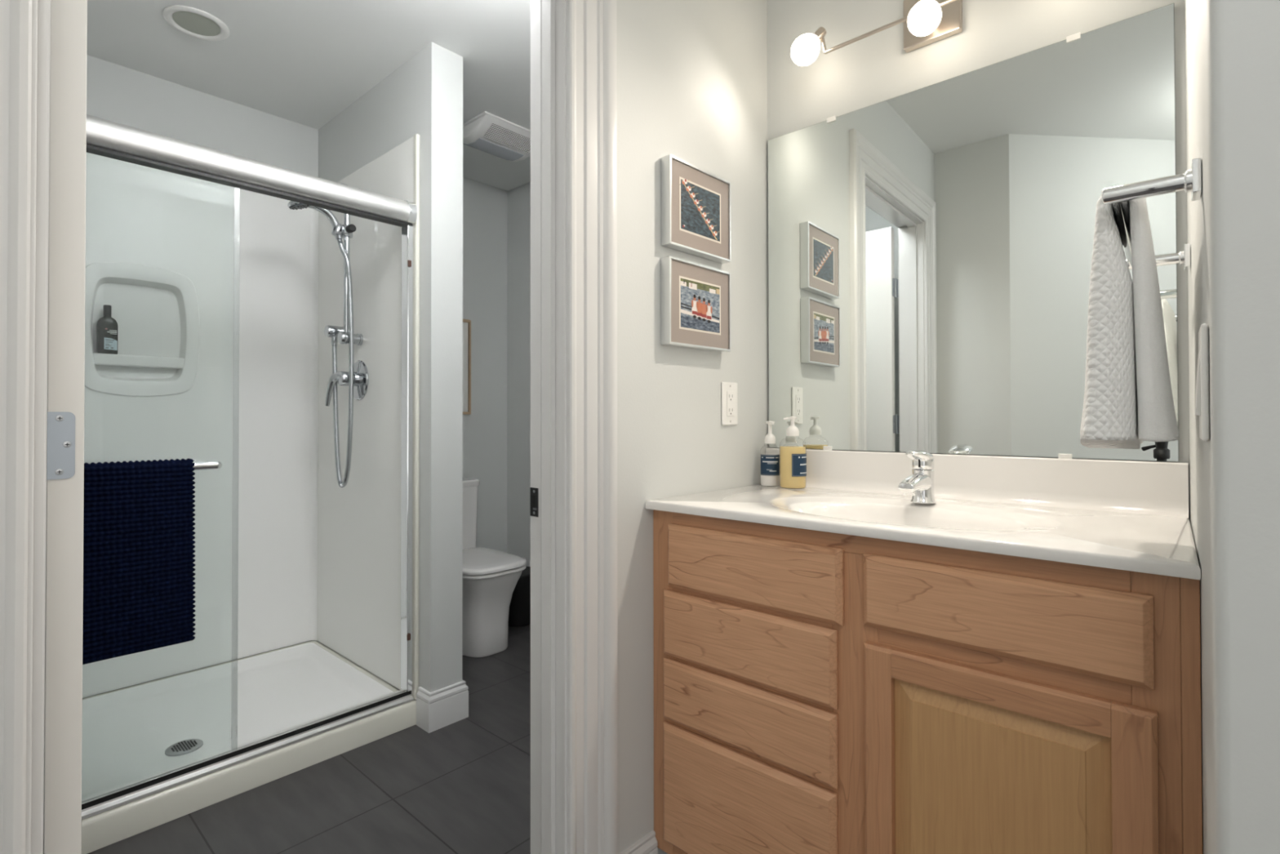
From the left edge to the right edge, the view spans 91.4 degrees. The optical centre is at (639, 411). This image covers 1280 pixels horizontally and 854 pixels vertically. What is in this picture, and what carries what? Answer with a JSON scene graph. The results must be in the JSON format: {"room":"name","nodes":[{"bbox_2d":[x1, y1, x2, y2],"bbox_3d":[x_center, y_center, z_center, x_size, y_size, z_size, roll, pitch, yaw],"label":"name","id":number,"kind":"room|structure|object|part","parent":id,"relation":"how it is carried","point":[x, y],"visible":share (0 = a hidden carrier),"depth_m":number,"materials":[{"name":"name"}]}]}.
{"room":"bathroom","nodes":[
{"label":"bathroom","id":0,"kind":"room"},
{"bbox_2d":[83,54,507,697],"bbox_3d":[-1.671,-0.089,2.720,0.040,2.438,2.814,-1,-1,42],"label":"wall","id":1,"kind":"structure","parent":0,"point":[116,93],"depth_m":3.48,"materials":[{"name":"white paint"}]},
{"bbox_2d":[462,319,471,414],"bbox_3d":[-1.079,-0.246,3.337,0.018,0.527,0.394,-1,-1,42],"label":"picture frame","id":2,"kind":"object","parent":1,"relation":"attached to","point":[466,322],"visible":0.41,"depth_m":3.47,"materials":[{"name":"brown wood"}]},
{"bbox_2d":[86,0,530,191],"bbox_3d":[-0.553,-1.373,0.373,5.100,0.080,5.000,-1,-1,42],"label":"ceiling","id":3,"kind":"structure","parent":0,"point":[304,62],"depth_m":2.27,"materials":[{"name":"white paint"}]},
{"bbox_2d":[162,5,229,40],"bbox_3d":[-1.502,-1.310,2.115,0.186,0.008,0.186,-1,-1,42],"label":"recessed light","id":4,"kind":"object","parent":3,"relation":"in","point":[198,24],"visible":1,"depth_m":2.11,"materials":[{"name":"white plastic"}]},
{"bbox_2d":[462,111,530,161],"bbox_3d":[-0.677,-1.271,2.965,0.330,0.072,0.360,-1,-1,42],"label":"exhaust fan","id":5,"kind":"object","parent":3,"relation":"attached to","point":[487,132],"visible":0.78,"depth_m":2.87,"materials":[{"name":"white plastic"}]},
{"bbox_2d":[483,123,530,153],"bbox_3d":[-0.601,-1.261,2.896,0.073,0.039,0.252,-1,-1,42],"label":"grille","id":6,"kind":"object","parent":5,"relation":"attached to","point":[510,136],"depth_m":2.88,"materials":[{"name":"grey plastic"}]},
{"bbox_2d":[87,624,530,853],"bbox_3d":[-0.139,1.130,-0.019,6.200,0.060,5.000,-1,-1,42],"label":"floor","id":7,"kind":"structure","parent":0,"point":[463,786],"depth_m":1.79,"materials":[{"name":"tile"}]},
{"bbox_2d":[80,640,416,853],"bbox_3d":[-1.656,1.080,1.987,0.936,0.083,1.536,-1,-1,42],"label":"shower tray","id":8,"kind":"object","parent":7,"relation":"on","point":[131,733],"visible":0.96,"depth_m":2.15,"materials":[{"name":"white plastic"}]},
{"bbox_2d":[81,115,417,819],"bbox_3d":[-1.326,0.134,1.691,0.109,1.799,1.519,-1,-1,42],"label":"sliding shower door","id":9,"kind":"structure","parent":8,"relation":"on","point":[104,138],"depth_m":1.95,"materials":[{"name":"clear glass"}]},
{"bbox_2d":[82,457,195,664],"bbox_3d":[-1.385,0.378,1.559,0.051,0.499,0.452,-1,-1,42],"label":"towel","id":10,"kind":"object","parent":9,"relation":"hanging from","point":[139,583],"visible":0.67,"depth_m":1.62,"materials":[{"name":"blue fabric"}]},
{"bbox_2d":[82,133,419,699],"bbox_3d":[-1.675,0.015,2.009,0.970,2.045,1.548,-1,-1,42],"label":"shower surround","id":11,"kind":"object","parent":8,"relation":"on","point":[222,299],"visible":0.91,"depth_m":2.56,"materials":[{"name":"white plastic"}]},
{"bbox_2d":[96,304,118,354],"bbox_3d":[-1.995,-0.305,2.337,0.032,0.182,0.061,-1,-1,42],"label":"shampoo bottle","id":12,"kind":"object","parent":11,"relation":"on","point":[107,327],"visible":0.99,"depth_m":2.33,"materials":[{"name":"black plastic"}]},
{"bbox_2d":[93,352,184,368],"bbox_3d":[-1.934,-0.192,2.411,0.048,0.042,0.282,-1,-1,42],"label":"shelf","id":13,"kind":"object","parent":11,"relation":"attached to","point":[121,360],"depth_m":2.40,"materials":[{"name":"white plastic"}]},
{"bbox_3d":[-2.013,0.019,2.319,0.054,2.045,1.538,-1,-1,42],"label":"panel","id":14,"kind":"part","parent":11,"relation":"part of","materials":[{"name":"white plastic"}]},
{"bbox_2d":[287,183,368,487],"bbox_3d":[-1.258,-0.302,2.476,0.200,1.223,0.275,-1,-1,42],"label":"shower","id":15,"kind":"object","parent":11,"relation":"attached to","point":[357,379],"visible":0.96,"depth_m":2.51,"materials":[{"name":"silver metal"}]},
{"bbox_2d":[324,324,343,346],"bbox_3d":[-1.251,-0.314,2.589,0.060,0.087,0.098,-1,-1,42],"label":"wall outlet","id":16,"kind":"object","parent":15,"relation":"attached to","point":[332,331],"depth_m":2.56,"materials":[{"name":"silver metal"}]},
{"bbox_3d":[-1.216,-0.090,2.544,0.125,0.140,0.088,-1,-1,42],"label":"lever handle","id":17,"kind":"part","parent":15,"relation":"part of","materials":[{"name":"silver metal"}]},
{"bbox_3d":[-1.184,-0.591,2.520,0.023,0.625,0.023,-1,-1,42],"label":"slide rail","id":18,"kind":"part","parent":15,"relation":"part of","materials":[{"name":"silver metal"}]},
{"bbox_3d":[-1.154,0.020,2.573,0.900,2.045,0.011,-1,-1,42],"label":"panel","id":19,"kind":"part","parent":11,"relation":"part of","materials":[{"name":"white plastic"}]},
{"bbox_2d":[462,477,526,657],"bbox_3d":[-0.861,0.745,3.079,0.664,0.771,0.374,-1,-1,42],"label":"toilet","id":20,"kind":"object","parent":7,"relation":"on","point":[491,577],"visible":0.56,"depth_m":2.88,"materials":[{"name":"white ceramic"}]},
{"bbox_3d":[-1.038,0.576,3.239,0.186,0.361,0.364,-1,-1,42],"label":"tank","id":21,"kind":"part","parent":20,"relation":"part of","materials":[{"name":"white ceramic"}]},
{"bbox_3d":[-1.037,0.378,3.240,0.194,0.034,0.374,-1,-1,42],"label":"tank lid","id":22,"kind":"part","parent":20,"relation":"part of","materials":[{"name":"white ceramic"}]},
{"bbox_3d":[-0.852,0.943,3.069,0.617,0.375,0.352,-1,-1,42],"label":"bowl","id":23,"kind":"part","parent":20,"relation":"part of","materials":[{"name":"white ceramic"}]},
{"bbox_3d":[-0.789,0.745,3.014,0.466,0.016,0.364,-1,-1,42],"label":"seat","id":24,"kind":"part","parent":20,"relation":"part of","materials":[{"name":"white ceramic"}]},
{"bbox_3d":[-0.790,0.721,3.016,0.473,0.027,0.368,-1,-1,42],"label":"lid","id":25,"kind":"part","parent":20,"relation":"part of","materials":[{"name":"white ceramic"}]},
{"bbox_2d":[508,566,530,626],"bbox_3d":[-0.654,0.996,3.368,0.209,0.275,0.209,-1,-1,42],"label":"waste bin","id":26,"kind":"object","parent":7,"relation":"on","point":[519,615],"visible":0.34,"depth_m":3.28,"materials":[{"name":"black plastic"}]},
{"bbox_2d":[653,509,1202,853],"bbox_3d":[0.550,0.669,1.327,0.961,0.885,0.520,-1,-1,42],"label":"vanity cabinet","id":27,"kind":"object","parent":7,"relation":"on","point":[815,691],"visible":0.92,"depth_m":1.06,"materials":[{"name":"brown wood"}]},
{"bbox_3d":[0.226,0.998,1.305,0.387,0.040,0.019,-1,-1,42],"label":"rail","id":28,"kind":"part","parent":27,"relation":"part of","materials":[{"name":"brown wood"}]},
{"bbox_3d":[0.209,0.848,1.296,0.417,0.268,0.019,-1,-1,42],"label":"drawer","id":29,"kind":"part","parent":27,"relation":"part of","materials":[{"name":"brown wood"}]},
{"bbox_3d":[0.209,0.634,1.297,0.418,0.137,0.019,-1,-1,42],"label":"drawer","id":30,"kind":"part","parent":27,"relation":"part of","materials":[{"name":"brown wood"}]},
{"bbox_3d":[0.209,0.483,1.298,0.418,0.147,0.019,-1,-1,42],"label":"drawer","id":31,"kind":"part","parent":27,"relation":"part of","materials":[{"name":"brown wood"}]},
{"bbox_3d":[0.225,0.404,1.311,0.387,0.027,0.019,-1,-1,42],"label":"rail","id":32,"kind":"part","parent":27,"relation":"part of","materials":[{"name":"brown wood"}]},
{"bbox_3d":[0.225,0.560,1.309,0.387,0.028,0.019,-1,-1,42],"label":"rail","id":33,"kind":"part","parent":27,"relation":"part of","materials":[{"name":"brown wood"}]},
{"bbox_3d":[0.226,0.709,1.308,0.387,0.032,0.019,-1,-1,42],"label":"rail","id":34,"kind":"part","parent":27,"relation":"part of","materials":[{"name":"brown wood"}]},
{"bbox_3d":[0.219,0.328,1.291,0.416,0.142,0.019,-1,-1,42],"label":"drawer","id":35,"kind":"part","parent":27,"relation":"part of","materials":[{"name":"brown wood"}]},
{"bbox_3d":[0.390,0.243,1.164,0.830,0.037,0.019,-1,-1,42],"label":"rail","id":36,"kind":"part","parent":27,"relation":"part of","materials":[{"name":"brown wood"}]},
{"bbox_2d":[644,447,1200,579],"bbox_3d":[0.549,0.220,1.331,0.962,0.236,0.534,-1,-1,42],"label":"countertop","id":37,"kind":"structure","parent":27,"relation":"on","point":[1126,515],"depth_m":1.30,"materials":[{"name":"white stone"}]},
{"bbox_2d":[760,421,779,486],"bbox_3d":[0.367,0.118,1.760,0.057,0.181,0.057,-1,-1,42],"label":"lotion bottle","id":38,"kind":"object","parent":37,"relation":"on","point":[770,463],"visible":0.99,"depth_m":1.74,"materials":[{"name":"white"}]},
{"bbox_2d":[779,416,806,488],"bbox_3d":[0.418,0.111,1.705,0.072,0.194,0.072,-1,-1,42],"label":"soap bottle","id":39,"kind":"object","parent":37,"relation":"on","point":[793,459],"visible":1,"depth_m":1.68,"materials":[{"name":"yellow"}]},
{"bbox_2d":[897,449,936,503],"bbox_3d":[0.612,0.145,1.380,0.054,0.119,0.141,-1,-1,42],"label":"faucet","id":40,"kind":"object","parent":37,"relation":"on","point":[919,485],"visible":1,"depth_m":1.38,"materials":[{"name":"silver metal"}]},
{"bbox_3d":[0.611,0.168,1.379,0.054,0.075,0.139,-1,-1,42],"label":"spout","id":41,"kind":"part","parent":40,"relation":"part of","materials":[{"name":"silver metal"}]},
{"bbox_3d":[0.625,0.108,1.395,0.051,0.044,0.103,-1,-1,42],"label":"lever handle","id":42,"kind":"part","parent":40,"relation":"part of","materials":[{"name":"silver metal"}]},
{"bbox_3d":[0.555,0.438,0.988,0.306,0.047,0.019,-1,-1,42],"label":"rail","id":43,"kind":"part","parent":27,"relation":"part of","materials":[{"name":"brown wood"}]},
{"bbox_3d":[0.557,0.697,0.986,0.305,0.470,0.014,-1,-1,42],"label":"panel","id":44,"kind":"part","parent":27,"relation":"part of","materials":[{"name":"brown wood"}]},
{"bbox_3d":[0.566,0.402,1.005,0.357,0.055,0.019,-1,-1,42],"label":"rail","id":45,"kind":"part","parent":27,"relation":"part of","materials":[{"name":"brown wood"}]},
{"bbox_3d":[0.553,0.320,0.991,0.405,0.128,0.019,-1,-1,42],"label":"false drawer","id":46,"kind":"part","parent":27,"relation":"part of","materials":[{"name":"brown wood"}]},
{"bbox_2d":[316,42,462,692],"bbox_3d":[-1.074,-0.092,2.597,1.013,2.438,0.127,-1,-1,42],"label":"wall","id":47,"kind":"structure","parent":0,"point":[423,96],"depth_m":2.26,"materials":[{"name":"white paint"}]},
{"bbox_2d":[416,679,468,733],"bbox_3d":[-1.066,1.061,2.580,1.028,0.132,0.159,-1,-1,42],"label":"baseboard","id":48,"kind":"structure","parent":47,"relation":"attached to","point":[441,708],"depth_m":2.22,"materials":[{"name":"white paint"}]},
{"bbox_2d":[506,182,530,566],"bbox_3d":[-0.038,-0.089,3.079,1.990,2.438,0.100,-1,-1,42],"label":"wall","id":49,"kind":"structure","parent":0,"point":[518,250],"depth_m":3.61,"materials":[{"name":"white paint"}]},
{"bbox_2d":[616,0,768,853],"bbox_3d":[-0.292,-0.106,1.224,0.118,2.438,1.827,-1,-1,44],"label":"wall","id":50,"kind":"structure","parent":0,"point":[692,74],"depth_m":1.52,"materials":[{"name":"white paint"}]},
{"bbox_2d":[43,0,87,853],"bbox_3d":[-1.030,0.088,1.068,0.803,2.024,0.062,-1,-1,43],"label":"door","id":51,"kind":"structure","parent":50,"relation":"in","point":[64,602],"depth_m":0.83,"materials":[{"name":"white paint"}]},
{"bbox_2d":[25,0,566,853],"bbox_3d":[-0.467,0.082,1.038,0.118,2.059,0.820,-1,-1,44],"label":"trim","id":52,"kind":"structure","parent":50,"relation":"attached to","point":[548,17],"depth_m":1.29,"materials":[{"name":"white paint"}]},
{"bbox_2d":[0,0,617,853],"bbox_3d":[-0.414,0.024,0.989,0.028,2.172,1.046,-1,-1,44],"label":"trim","id":53,"kind":"structure","parent":50,"relation":"attached to","point":[592,694],"depth_m":1.29,"materials":[{"name":"white paint"}]},
{"bbox_2d":[529,487,537,516],"bbox_3d":[-0.229,0.197,1.349,0.028,0.062,0.003,-1,-1,44],"label":"strike plate","id":54,"kind":"object","parent":50,"relation":"attached to","point":[533,491],"visible":1,"depth_m":1.35,"materials":[{"name":"grey metal"}]},
{"bbox_2d":[619,829,657,853],"bbox_3d":[-0.009,1.048,1.411,0.016,0.132,0.132,-1,-1,44],"label":"baseboard","id":55,"kind":"structure","parent":50,"relation":"attached to","point":[647,844],"depth_m":1.43,"materials":[{"name":"white paint"}]},
{"bbox_2d":[660,255,730,352],"bbox_3d":[0.146,-0.263,1.579,0.029,0.211,0.249,-1,-1,44],"label":"photo frame","id":56,"kind":"object","parent":50,"relation":"attached to","point":[695,297],"visible":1,"depth_m":1.55,"materials":[{"name":"silver metal"}]},
{"bbox_2d":[679,275,720,335],"bbox_3d":[0.153,-0.263,1.571,0.001,0.129,0.169,-1,-1,43],"label":"print","id":57,"kind":"object","parent":56,"relation":"attached to","point":[700,302],"depth_m":1.57},
{"bbox_2d":[661,154,731,263],"bbox_3d":[0.147,-0.504,1.583,0.029,0.214,0.249,-1,-1,44],"label":"photo frame","id":58,"kind":"object","parent":50,"relation":"attached to","point":[695,202],"visible":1,"depth_m":1.56,"materials":[{"name":"silver metal"}]},
{"bbox_2d":[679,176,720,244],"bbox_3d":[0.154,-0.505,1.575,0.001,0.134,0.170,-1,-1,44],"label":"print","id":59,"kind":"object","parent":58,"relation":"attached to","point":[700,199],"depth_m":1.57,"materials":[{"name":"multicoloured"}]},
{"bbox_2d":[721,382,737,425],"bbox_3d":[0.244,-0.020,1.696,0.008,0.116,0.070,-1,-1,43],"label":"power outlet","id":60,"kind":"object","parent":50,"relation":"attached to","point":[729,389],"visible":1,"depth_m":1.69,"materials":[{"name":"white plastic"}]},
{"bbox_2d":[726,391,734,416],"bbox_3d":[0.246,-0.020,1.694,0.002,0.067,0.034,-1,-1,44],"label":"receptacle","id":61,"kind":"object","parent":60,"relation":"attached to","point":[730,394],"depth_m":1.69,"materials":[{"name":"white plastic"}]},
{"bbox_2d":[767,0,1190,520],"bbox_3d":[0.729,-0.104,1.599,1.450,2.438,0.100,-1,-1,42],"label":"wall","id":62,"kind":"structure","parent":0,"point":[875,68],"depth_m":1.58,"materials":[{"name":"white paint"}]},
{"bbox_2d":[791,0,962,66],"bbox_3d":[0.671,-0.953,1.481,0.635,0.164,0.162,-1,-1,42],"label":"vanity light","id":63,"kind":"object","parent":62,"relation":"attached to","point":[926,22],"visible":1,"depth_m":1.52,"materials":[{"name":"white glass"}]},
{"bbox_2d":[791,26,826,66],"bbox_3d":[0.440,-0.960,1.641,0.078,0.103,0.090,-1,-1,42],"label":"bulb","id":64,"kind":"object","parent":63,"relation":"attached to","point":[805,50],"depth_m":1.62,"materials":[{"name":"white glass"}]},
{"bbox_3d":[0.668,-0.945,1.478,0.488,0.009,0.009,-1,-1,42],"label":"rod","id":65,"kind":"part","parent":63,"relation":"part of","materials":[{"name":"silver metal"}]},
{"bbox_2d":[907,0,942,36],"bbox_3d":[0.665,-0.923,1.452,0.073,0.103,0.097,-1,-1,42],"label":"bulb","id":66,"kind":"object","parent":63,"relation":"attached to","point":[925,16],"depth_m":1.42,"materials":[{"name":"white glass"}]},
{"bbox_3d":[0.718,-0.971,1.534,0.132,0.126,0.022,-1,-1,42],"label":"plate","id":67,"kind":"part","parent":63,"relation":"part of","materials":[{"name":"silver metal"}]},
{"bbox_2d":[768,3,1178,462],"bbox_3d":[0.718,-0.350,1.534,0.911,0.915,0.013,-1,-1,42],"label":"wall mirror","id":68,"kind":"object","parent":62,"relation":"attached to","point":[931,247],"visible":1,"depth_m":1.48,"materials":[{"name":"clear glass"}]},
{"bbox_2d":[765,447,1188,518],"bbox_3d":[0.712,0.155,1.515,0.930,0.104,0.042,-1,-1,42],"label":"backsplash","id":69,"kind":"structure","parent":62,"relation":"attached to","point":[1133,486],"depth_m":1.39,"materials":[{"name":"white stone"}]},
{"bbox_2d":[1185,0,1279,853],"bbox_3d":[1.511,-0.119,0.274,1.916,2.438,0.826,-1,-1,42],"label":"wall","id":70,"kind":"structure","parent":0,"point":[1233,46],"depth_m":0.58,"materials":[{"name":"white paint"}]},
{"bbox_2d":[1101,157,1201,270],"bbox_3d":[0.755,-0.264,0.919,0.092,0.038,0.494,-1,-1,40],"label":"towel bar","id":71,"kind":"object","parent":70,"relation":"attached to","point":[1190,180],"visible":0.78,"depth_m":0.75,"materials":[{"name":"silver metal"}]},
{"bbox_2d":[1080,196,1178,448],"bbox_3d":[0.699,-0.117,0.891,0.109,0.338,0.303,-1,-1,42],"label":"hand towel","id":72,"kind":"object","parent":71,"relation":"hanging from","point":[1128,402],"visible":0.95,"depth_m":0.78,"materials":[{"name":"white fabric"}]},
{"bbox_3d":[0.608,-0.266,0.745,0.092,0.038,0.038,-1,-1,40],"label":"post","id":73,"kind":"part","parent":71,"relation":"part of","materials":[{"name":"silver metal"}]},
{"bbox_3d":[0.902,-0.263,1.093,0.092,0.038,0.038,-1,-1,40],"label":"post","id":74,"kind":"part","parent":71,"relation":"part of","materials":[{"name":"silver metal"}]},
{"bbox_2d":[1194,323,1209,440],"bbox_3d":[0.576,-0.028,0.641,0.010,0.116,0.070,-1,-1,40],"label":"light switch","id":75,"kind":"object","parent":70,"relation":"attached to","point":[1202,397],"visible":1,"depth_m":0.61,"materials":[{"name":"white plastic"}]}
]}

